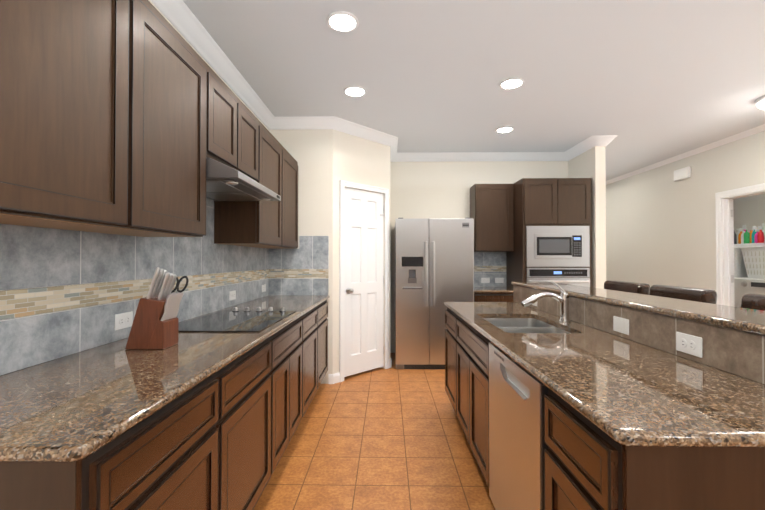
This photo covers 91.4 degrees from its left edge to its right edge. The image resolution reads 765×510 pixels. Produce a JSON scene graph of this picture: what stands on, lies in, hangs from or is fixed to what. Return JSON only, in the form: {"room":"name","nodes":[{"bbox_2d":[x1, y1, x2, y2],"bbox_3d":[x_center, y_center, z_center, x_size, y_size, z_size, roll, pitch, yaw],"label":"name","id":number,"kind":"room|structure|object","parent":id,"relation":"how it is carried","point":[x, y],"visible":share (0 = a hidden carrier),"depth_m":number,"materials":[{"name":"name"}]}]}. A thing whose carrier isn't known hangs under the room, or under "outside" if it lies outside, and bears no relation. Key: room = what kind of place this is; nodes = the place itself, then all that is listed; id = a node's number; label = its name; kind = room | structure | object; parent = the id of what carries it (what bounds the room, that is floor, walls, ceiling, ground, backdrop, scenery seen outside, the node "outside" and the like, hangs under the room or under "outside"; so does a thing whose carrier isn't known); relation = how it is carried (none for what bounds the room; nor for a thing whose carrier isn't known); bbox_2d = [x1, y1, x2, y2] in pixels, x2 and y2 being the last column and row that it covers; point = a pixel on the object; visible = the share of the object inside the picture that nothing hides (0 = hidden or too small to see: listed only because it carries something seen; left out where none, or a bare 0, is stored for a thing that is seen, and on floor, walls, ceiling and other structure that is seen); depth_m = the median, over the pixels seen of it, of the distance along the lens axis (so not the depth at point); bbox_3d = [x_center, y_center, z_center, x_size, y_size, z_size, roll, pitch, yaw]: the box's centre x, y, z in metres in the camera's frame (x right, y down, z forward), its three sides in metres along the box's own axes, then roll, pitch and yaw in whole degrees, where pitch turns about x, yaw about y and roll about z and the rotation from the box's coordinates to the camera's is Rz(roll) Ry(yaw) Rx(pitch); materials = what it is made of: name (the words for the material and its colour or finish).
{"room":"kitchen","nodes":[
{"label":"kitchen","id":0,"kind":"room"},
{"bbox_2d":[0,0,275,318],"bbox_3d":[-1.286,-0.075,1.126,0.120,2.743,5.770,0,-1,1],"label":"wall","id":1,"kind":"structure","parent":0,"point":[273,132],"depth_m":2.43,"materials":[{"name":"beige paint"}]},
{"bbox_2d":[0,0,211,236],"bbox_3d":[-1.058,-0.551,1.332,0.326,0.900,1.138,0,-1,1],"label":"upper cabinet","id":2,"kind":"object","parent":1,"relation":"attached to","point":[138,118],"depth_m":1.22,"materials":[{"name":"brown wood"}]},
{"bbox_2d":[0,199,328,375],"bbox_3d":[-0.892,0.002,2.309,0.631,0.785,3.149,0,-1,1],"label":"backsplash","id":3,"kind":"structure","parent":1,"relation":"attached to","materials":[{"name":"tile"}]},
{"bbox_2d":[115,311,132,330],"bbox_3d":[-1.201,0.303,1.742,0.009,0.072,0.116,0,-1,1],"label":"outlet","id":4,"kind":"object","parent":3,"relation":"attached to","point":[123,319],"depth_m":1.74,"materials":[{"name":"white plastic"}]},
{"bbox_2d":[229,290,235,300],"bbox_3d":[-1.182,0.317,2.966,0.009,0.072,0.116,0,-1,1],"label":"outlet","id":5,"kind":"object","parent":3,"relation":"attached to","point":[232,293],"depth_m":2.96,"materials":[{"name":"white plastic"}]},
{"bbox_2d":[150,0,277,129],"bbox_3d":[-1.180,-1.396,1.139,0.092,0.100,5.530,0,-1,1],"label":"crown molding","id":6,"kind":"structure","parent":1,"relation":"attached to","point":[179,15],"depth_m":2.55,"materials":[{"name":"white wood"}]},
{"bbox_2d":[212,70,259,187],"bbox_3d":[-1.044,-0.743,2.284,0.326,0.495,0.762,0,-1,1],"label":"upper cabinet","id":7,"kind":"object","parent":1,"relation":"attached to","point":[235,129],"depth_m":2.17,"materials":[{"name":"brown wood"}]},
{"bbox_2d":[206,158,280,200],"bbox_3d":[-0.957,-0.438,2.280,0.481,0.114,0.754,0,-1,1],"label":"range hood","id":8,"kind":"object","parent":7,"relation":"attached to","point":[224,182],"depth_m":2.13,"materials":[{"name":"silver metal"}]},
{"bbox_2d":[212,122,297,247],"bbox_3d":[-1.029,-0.530,3.277,0.326,0.900,1.228,0,-1,1],"label":"upper cabinet","id":9,"kind":"object","parent":1,"relation":"attached to","point":[266,216],"depth_m":2.81,"materials":[{"name":"brown wood"}]},
{"bbox_2d":[320,129,335,375],"bbox_3d":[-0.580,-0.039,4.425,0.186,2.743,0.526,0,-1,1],"label":"wall","id":10,"kind":"structure","parent":0,"point":[327,136],"depth_m":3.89,"materials":[{"name":"beige paint"}]},
{"bbox_2d":[332,130,371,373],"bbox_3d":[-0.308,-0.040,4.351,0.360,2.743,0.667,0,-1,1],"label":"wall","id":11,"kind":"structure","parent":0,"point":[351,154],"depth_m":3.94,"materials":[{"name":"beige paint"}]},
{"bbox_2d":[328,357,391,383],"bbox_3d":[3.044,1.273,3.571,7.195,0.100,10.580,0,-1,1],"label":"baseboard","id":12,"kind":"structure","parent":11,"relation":"attached to","point":[333,378],"depth_m":3.88,"materials":[{"name":"white wood"}]},
{"bbox_2d":[344,187,383,376],"bbox_3d":[-0.206,0.284,4.205,0.456,2.032,0.464,0,-1,1],"label":"pantry door","id":13,"kind":"structure","parent":11,"relation":"in","point":[364,293],"depth_m":4.19,"materials":[{"name":"white wood"}]},
{"bbox_2d":[339,180,388,381],"bbox_3d":[-0.179,0.268,4.181,0.726,2.123,0.021,1,-1,-44],"label":"door frame","id":14,"kind":"structure","parent":11,"relation":"attached to","point":[343,184],"depth_m":3.97,"materials":[{"name":"white wood"}]},
{"bbox_2d":[253,353,494,509],"bbox_3d":[2.742,1.374,3.615,8.100,0.100,10.900,0,-1,1],"label":"floor","id":15,"kind":"structure","parent":0,"point":[391,438],"depth_m":2.48,"materials":[{"name":"tile"}]},
{"bbox_2d":[0,363,231,509],"bbox_3d":[-0.907,0.855,1.088,0.635,0.883,0.671,0,-1,1],"label":"base cabinet","id":16,"kind":"object","parent":15,"relation":"on","point":[208,410],"depth_m":0.99,"materials":[{"name":"brown wood"}]},
{"bbox_2d":[0,295,327,466],"bbox_3d":[-0.885,0.410,2.305,0.643,0.030,3.148,0,-1,1],"label":"countertop","id":17,"kind":"structure","parent":16,"relation":"on","point":[53,412],"depth_m":1.08,"materials":[{"name":"brown stone"}]},
{"bbox_2d":[125,267,188,349],"bbox_3d":[-0.949,0.218,1.591,0.209,0.337,0.115,0,-1,1],"label":"knife block","id":18,"kind":"object","parent":17,"relation":"on","point":[155,324],"visible":1,"depth_m":1.54,"materials":[{"name":"brown wood"}]},
{"bbox_2d":[178,303,295,330],"bbox_3d":[-0.881,0.376,2.296,0.525,0.037,0.780,0,-1,1],"label":"cooktop","id":19,"kind":"object","parent":17,"relation":"in","point":[233,316],"depth_m":2.34,"materials":[{"name":"black glass"}]},
{"bbox_2d":[232,331,279,509],"bbox_3d":[-0.899,0.861,1.661,0.635,0.883,0.746,0,-1,1],"label":"base cabinet","id":20,"kind":"object","parent":15,"relation":"on","point":[255,373],"depth_m":1.73,"materials":[{"name":"brown wood"}]},
{"bbox_2d":[280,311,307,458],"bbox_3d":[-0.889,0.868,2.321,0.635,0.883,0.846,0,-1,1],"label":"base cabinet","id":21,"kind":"object","parent":15,"relation":"on","point":[294,337],"depth_m":2.42,"materials":[{"name":"brown wood"}]},
{"bbox_2d":[308,303,319,406],"bbox_3d":[-0.879,0.875,2.961,0.635,0.883,0.706,0,-1,1],"label":"base cabinet","id":22,"kind":"object","parent":15,"relation":"on","point":[314,315],"depth_m":3.11,"materials":[{"name":"brown wood"}]},
{"bbox_2d":[320,295,329,383],"bbox_3d":[-0.870,0.881,3.525,0.635,0.883,0.696,0,-1,1],"label":"base cabinet","id":23,"kind":"object","parent":15,"relation":"on","point":[323,306],"depth_m":3.59,"materials":[{"name":"brown wood"}]},
{"bbox_2d":[395,218,473,368],"bbox_3d":[0.624,0.447,4.696,0.912,1.777,0.802,0,-1,1],"label":"refrigerator","id":24,"kind":"object","parent":15,"relation":"on","point":[434,265],"visible":0.94,"depth_m":4.36,"materials":[{"name":"silver metal"}]},
{"bbox_2d":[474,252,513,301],"bbox_3d":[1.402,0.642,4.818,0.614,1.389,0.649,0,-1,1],"label":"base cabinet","id":25,"kind":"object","parent":15,"relation":"on","point":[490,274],"visible":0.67,"depth_m":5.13,"materials":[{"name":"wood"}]},
{"bbox_2d":[474,287,512,292],"bbox_3d":[1.402,0.438,4.820,0.614,0.030,0.648,0,-1,1],"label":"countertop","id":26,"kind":"structure","parent":25,"relation":"on","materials":[{"name":"stone"}]},
{"bbox_2d":[506,178,591,287],"bbox_3d":[2.124,0.201,4.777,0.830,2.270,0.719,0,-1,1],"label":"tall cabinet","id":27,"kind":"object","parent":15,"relation":"on","point":[552,229],"visible":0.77,"depth_m":4.50,"materials":[{"name":"brown wood"}]},
{"bbox_2d":[526,268,589,286],"bbox_3d":[2.119,0.505,4.459,0.750,0.716,0.089,0,-1,1],"label":"wall oven","id":28,"kind":"object","parent":27,"relation":"in","point":[573,276],"depth_m":4.48,"materials":[{"name":"silver metal"}]},
{"bbox_2d":[526,226,589,266],"bbox_3d":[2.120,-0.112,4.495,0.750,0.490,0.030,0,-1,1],"label":"microwave","id":29,"kind":"object","parent":27,"relation":"in","point":[546,246],"depth_m":4.48,"materials":[{"name":"silver metal"}]},
{"bbox_2d":[444,285,764,509],"bbox_3d":[0.905,0.778,2.054,0.755,1.058,2.511,0,-1,1],"label":"kitchen island","id":30,"kind":"object","parent":15,"relation":"on","point":[561,396],"depth_m":1.22,"materials":[{"name":"brown stone"}]},
{"bbox_2d":[489,342,548,509],"bbox_3d":[0.561,0.861,1.517,0.085,0.879,0.630,0,-1,1],"label":"dishwasher","id":31,"kind":"object","parent":30,"relation":"in","point":[517,445],"depth_m":1.46,"materials":[{"name":"silver metal"}]},
{"bbox_2d":[511,281,764,332],"bbox_3d":[1.303,0.232,2.046,0.340,0.032,2.594,0,-1,1],"label":"island countertop","id":32,"kind":"structure","parent":30,"relation":"on","point":[743,318],"depth_m":1.57,"materials":[{"name":"brown stone"}]},
{"bbox_2d":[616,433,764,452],"bbox_3d":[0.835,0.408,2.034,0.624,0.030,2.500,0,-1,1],"label":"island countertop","id":33,"kind":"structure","parent":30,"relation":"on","point":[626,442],"depth_m":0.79,"materials":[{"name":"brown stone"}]},
{"bbox_2d":[483,318,569,332],"bbox_3d":[0.835,0.520,2.218,0.444,0.190,0.724,0,-1,1],"label":"sink","id":34,"kind":"object","parent":33,"relation":"in","point":[510,325],"depth_m":2.40,"materials":[{"name":"silver metal"}]},
{"bbox_2d":[604,280,649,294],"bbox_3d":[1.739,0.762,2.952,0.465,1.109,0.454,0,-1,1],"label":"bar stool","id":35,"kind":"object","parent":15,"relation":"on","point":[637,288],"visible":0.19,"depth_m":2.86,"materials":[{"name":"brown leather"}]},
{"bbox_2d":[649,285,716,303],"bbox_3d":[1.731,0.756,2.397,0.465,1.109,0.454,0,-1,1],"label":"bar stool","id":36,"kind":"object","parent":15,"relation":"on","point":[696,294],"visible":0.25,"depth_m":2.31,"materials":[{"name":"brown leather"}]},
{"bbox_2d":[734,278,764,306],"bbox_3d":[6.193,0.861,5.854,0.846,0.975,0.690,0,-1,1],"label":"washer","id":37,"kind":"object","parent":15,"relation":"on","point":[743,287],"visible":0.38,"depth_m":5.97,"materials":[{"name":"white metal"}]},
{"bbox_2d":[739,246,764,278],"bbox_3d":[6.199,0.109,6.047,0.410,0.530,0.520,0,-1,1],"label":"laundry basket","id":38,"kind":"object","parent":37,"relation":"on","point":[754,258],"visible":1,"depth_m":6.05,"materials":[{"name":"white plastic"}]},
{"bbox_2d":[741,293,764,310],"bbox_3d":[1.721,0.748,1.717,0.465,1.109,0.454,0,-1,1],"label":"bar stool","id":39,"kind":"object","parent":15,"relation":"on","point":[753,301],"visible":0.08,"depth_m":1.88,"materials":[{"name":"brown leather"}]},
{"bbox_3d":[6.204,0.869,6.564,0.846,0.975,0.690,0,-1,1],"label":"dryer","id":40,"kind":"object","parent":15,"relation":"on","visible":0},
{"bbox_2d":[734,247,747,277],"bbox_3d":[6.207,0.115,6.597,0.410,0.530,0.520,0,-1,1],"label":"laundry basket","id":41,"kind":"object","parent":40,"relation":"on","point":[740,271],"visible":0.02,"depth_m":6.40,"materials":[{"name":"white plastic"}]},
{"bbox_2d":[376,142,391,368],"bbox_3d":[0.031,-0.035,4.779,0.155,2.743,0.745,0,-1,1],"label":"wall","id":42,"kind":"structure","parent":0,"point":[383,164],"depth_m":4.45,"materials":[{"name":"beige paint"}]},
{"bbox_2d":[390,136,397,159],"bbox_3d":[0.154,-1.357,4.762,0.092,0.099,0.623,0,-1,1],"label":"crown molding","id":43,"kind":"structure","parent":42,"relation":"attached to","point":[393,139],"depth_m":4.69,"materials":[{"name":"white wood"}]},
{"bbox_2d":[183,0,764,180],"bbox_3d":[2.742,-1.469,3.646,8.100,0.100,10.900,0,-1,1],"label":"ceiling","id":44,"kind":"structure","parent":0,"point":[649,82],"depth_m":2.85,"materials":[{"name":"white paint"}]},
{"bbox_2d":[326,11,358,31],"bbox_3d":[-0.240,-1.428,2.288,0.200,0.010,0.200,0,-1,1],"label":"recessed light","id":45,"kind":"object","parent":44,"relation":"in","point":[341,21],"visible":1,"depth_m":2.28,"materials":[{"name":"white"}]},
{"bbox_2d":[343,86,365,96],"bbox_3d":[-0.232,-1.418,3.234,0.200,0.010,0.200,0,-1,1],"label":"recessed light","id":46,"kind":"object","parent":44,"relation":"in","point":[354,91],"visible":1,"depth_m":3.23,"materials":[{"name":"white"}]},
{"bbox_2d":[495,126,513,132],"bbox_3d":[1.375,-1.407,4.185,0.200,0.010,0.200,0,-1,1],"label":"recessed light","id":47,"kind":"object","parent":44,"relation":"in","point":[506,129],"visible":1,"depth_m":4.17,"materials":[{"name":"white"}]},
{"bbox_2d":[499,78,523,89],"bbox_3d":[1.073,-1.419,3.089,0.200,0.010,0.200,0,-1,1],"label":"recessed light","id":48,"kind":"object","parent":44,"relation":"in","point":[510,83],"visible":1,"depth_m":3.08,"materials":[{"name":"white"}]},
{"bbox_2d":[755,95,764,109],"bbox_3d":[3.547,-1.372,3.338,0.304,0.099,0.304,0,-1,1],"label":"flush ceiling light","id":49,"kind":"object","parent":44,"relation":"attached to","point":[760,102],"visible":0.98,"depth_m":3.37,"materials":[{"name":"white glass"}]},
{"bbox_2d":[392,161,567,352],"bbox_3d":[1.276,-0.030,5.213,2.560,2.743,0.120,0,-1,1],"label":"wall","id":50,"kind":"structure","parent":0,"point":[420,190],"depth_m":5.17,"materials":[{"name":"beige paint"}]},
{"bbox_2d":[390,152,568,161],"bbox_3d":[1.341,-1.353,5.120,2.455,0.099,0.092,0,-1,1],"label":"crown molding","id":51,"kind":"structure","parent":50,"relation":"attached to","point":[436,156],"depth_m":5.12,"materials":[{"name":"white wood"}]},
{"bbox_2d":[474,252,506,286],"bbox_3d":[1.407,0.188,5.142,0.614,0.474,0.011,0,-1,1],"label":"backsplash","id":52,"kind":"structure","parent":50,"relation":"attached to","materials":[{"name":"tile"}]},
{"bbox_2d":[481,278,489,282],"bbox_3d":[1.424,0.340,5.130,0.116,0.072,0.009,0,-1,1],"label":"outlet","id":53,"kind":"object","parent":52,"relation":"attached to","point":[483,280],"depth_m":5.13,"materials":[{"name":"white plastic"}]},
{"bbox_2d":[495,278,503,282],"bbox_3d":[1.614,0.340,5.127,0.116,0.072,0.010,0,-1,1],"label":"outlet","id":54,"kind":"object","parent":52,"relation":"attached to","point":[497,280],"depth_m":5.13,"materials":[{"name":"white plastic"}]},
{"bbox_2d":[470,184,513,251],"bbox_3d":[1.462,-0.491,4.989,0.499,0.880,0.329,0,-1,1],"label":"upper cabinet","id":55,"kind":"object","parent":50,"relation":"attached to","point":[492,210],"visible":1,"depth_m":4.83,"materials":[{"name":"brown wood"}]},
{"bbox_2d":[568,146,607,288],"bbox_3d":[2.654,-0.014,6.732,0.120,2.743,4.540,0,-1,1],"label":"wall","id":56,"kind":"structure","parent":0,"point":[591,163],"depth_m":4.47,"materials":[{"name":"beige paint"}]},
{"bbox_2d":[562,135,601,159],"bbox_3d":[2.524,-1.357,4.712,0.107,0.099,0.652,0,-1,1],"label":"crown molding","id":57,"kind":"structure","parent":56,"relation":"attached to","point":[592,141],"depth_m":4.66,"materials":[{"name":"white wood"}]},
{"bbox_2d":[602,135,617,146],"bbox_3d":[2.751,-1.336,6.639,0.107,0.100,4.512,0,-1,1],"label":"crown molding","id":58,"kind":"structure","parent":56,"relation":"attached to","point":[606,139],"depth_m":4.42,"materials":[{"name":"white wood"}]},
{"bbox_2d":[608,131,764,290],"bbox_3d":[4.221,-0.048,3.568,0.120,2.743,10.820,0,-1,1],"label":"wall","id":59,"kind":"structure","parent":0,"point":[654,226],"depth_m":5.38,"materials":[{"name":"beige paint"}]},
{"bbox_2d":[674,167,690,180],"bbox_3d":[4.161,-1.129,5.176,0.046,0.150,0.260,0,-1,1],"label":"door chime","id":60,"kind":"object","parent":59,"relation":"attached to","point":[682,173],"visible":1,"depth_m":5.14,"materials":[{"name":"white plastic"}]},
{"bbox_2d":[606,124,764,183],"bbox_3d":[4.136,-1.393,3.584,0.051,0.055,10.580,0,-1,1],"label":"crown molding","id":61,"kind":"structure","parent":59,"relation":"attached to","point":[760,128],"depth_m":4.93,"materials":[{"name":"white wood"}]},
{"bbox_2d":[715,183,764,306],"bbox_3d":[4.219,0.272,4.162,0.145,2.115,0.965,0,-1,1],"label":"trim","id":62,"kind":"structure","parent":59,"relation":"attached to","point":[724,207],"depth_m":4.56,"materials":[{"name":"white wood"}]},
{"bbox_2d":[734,223,764,246],"bbox_3d":[6.476,-0.255,6.001,0.403,0.599,2.349,0,-1,1],"label":"bottles","id":63,"kind":"object","parent":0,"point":[755,237],"visible":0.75,"depth_m":6.50,"materials":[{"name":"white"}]}
]}

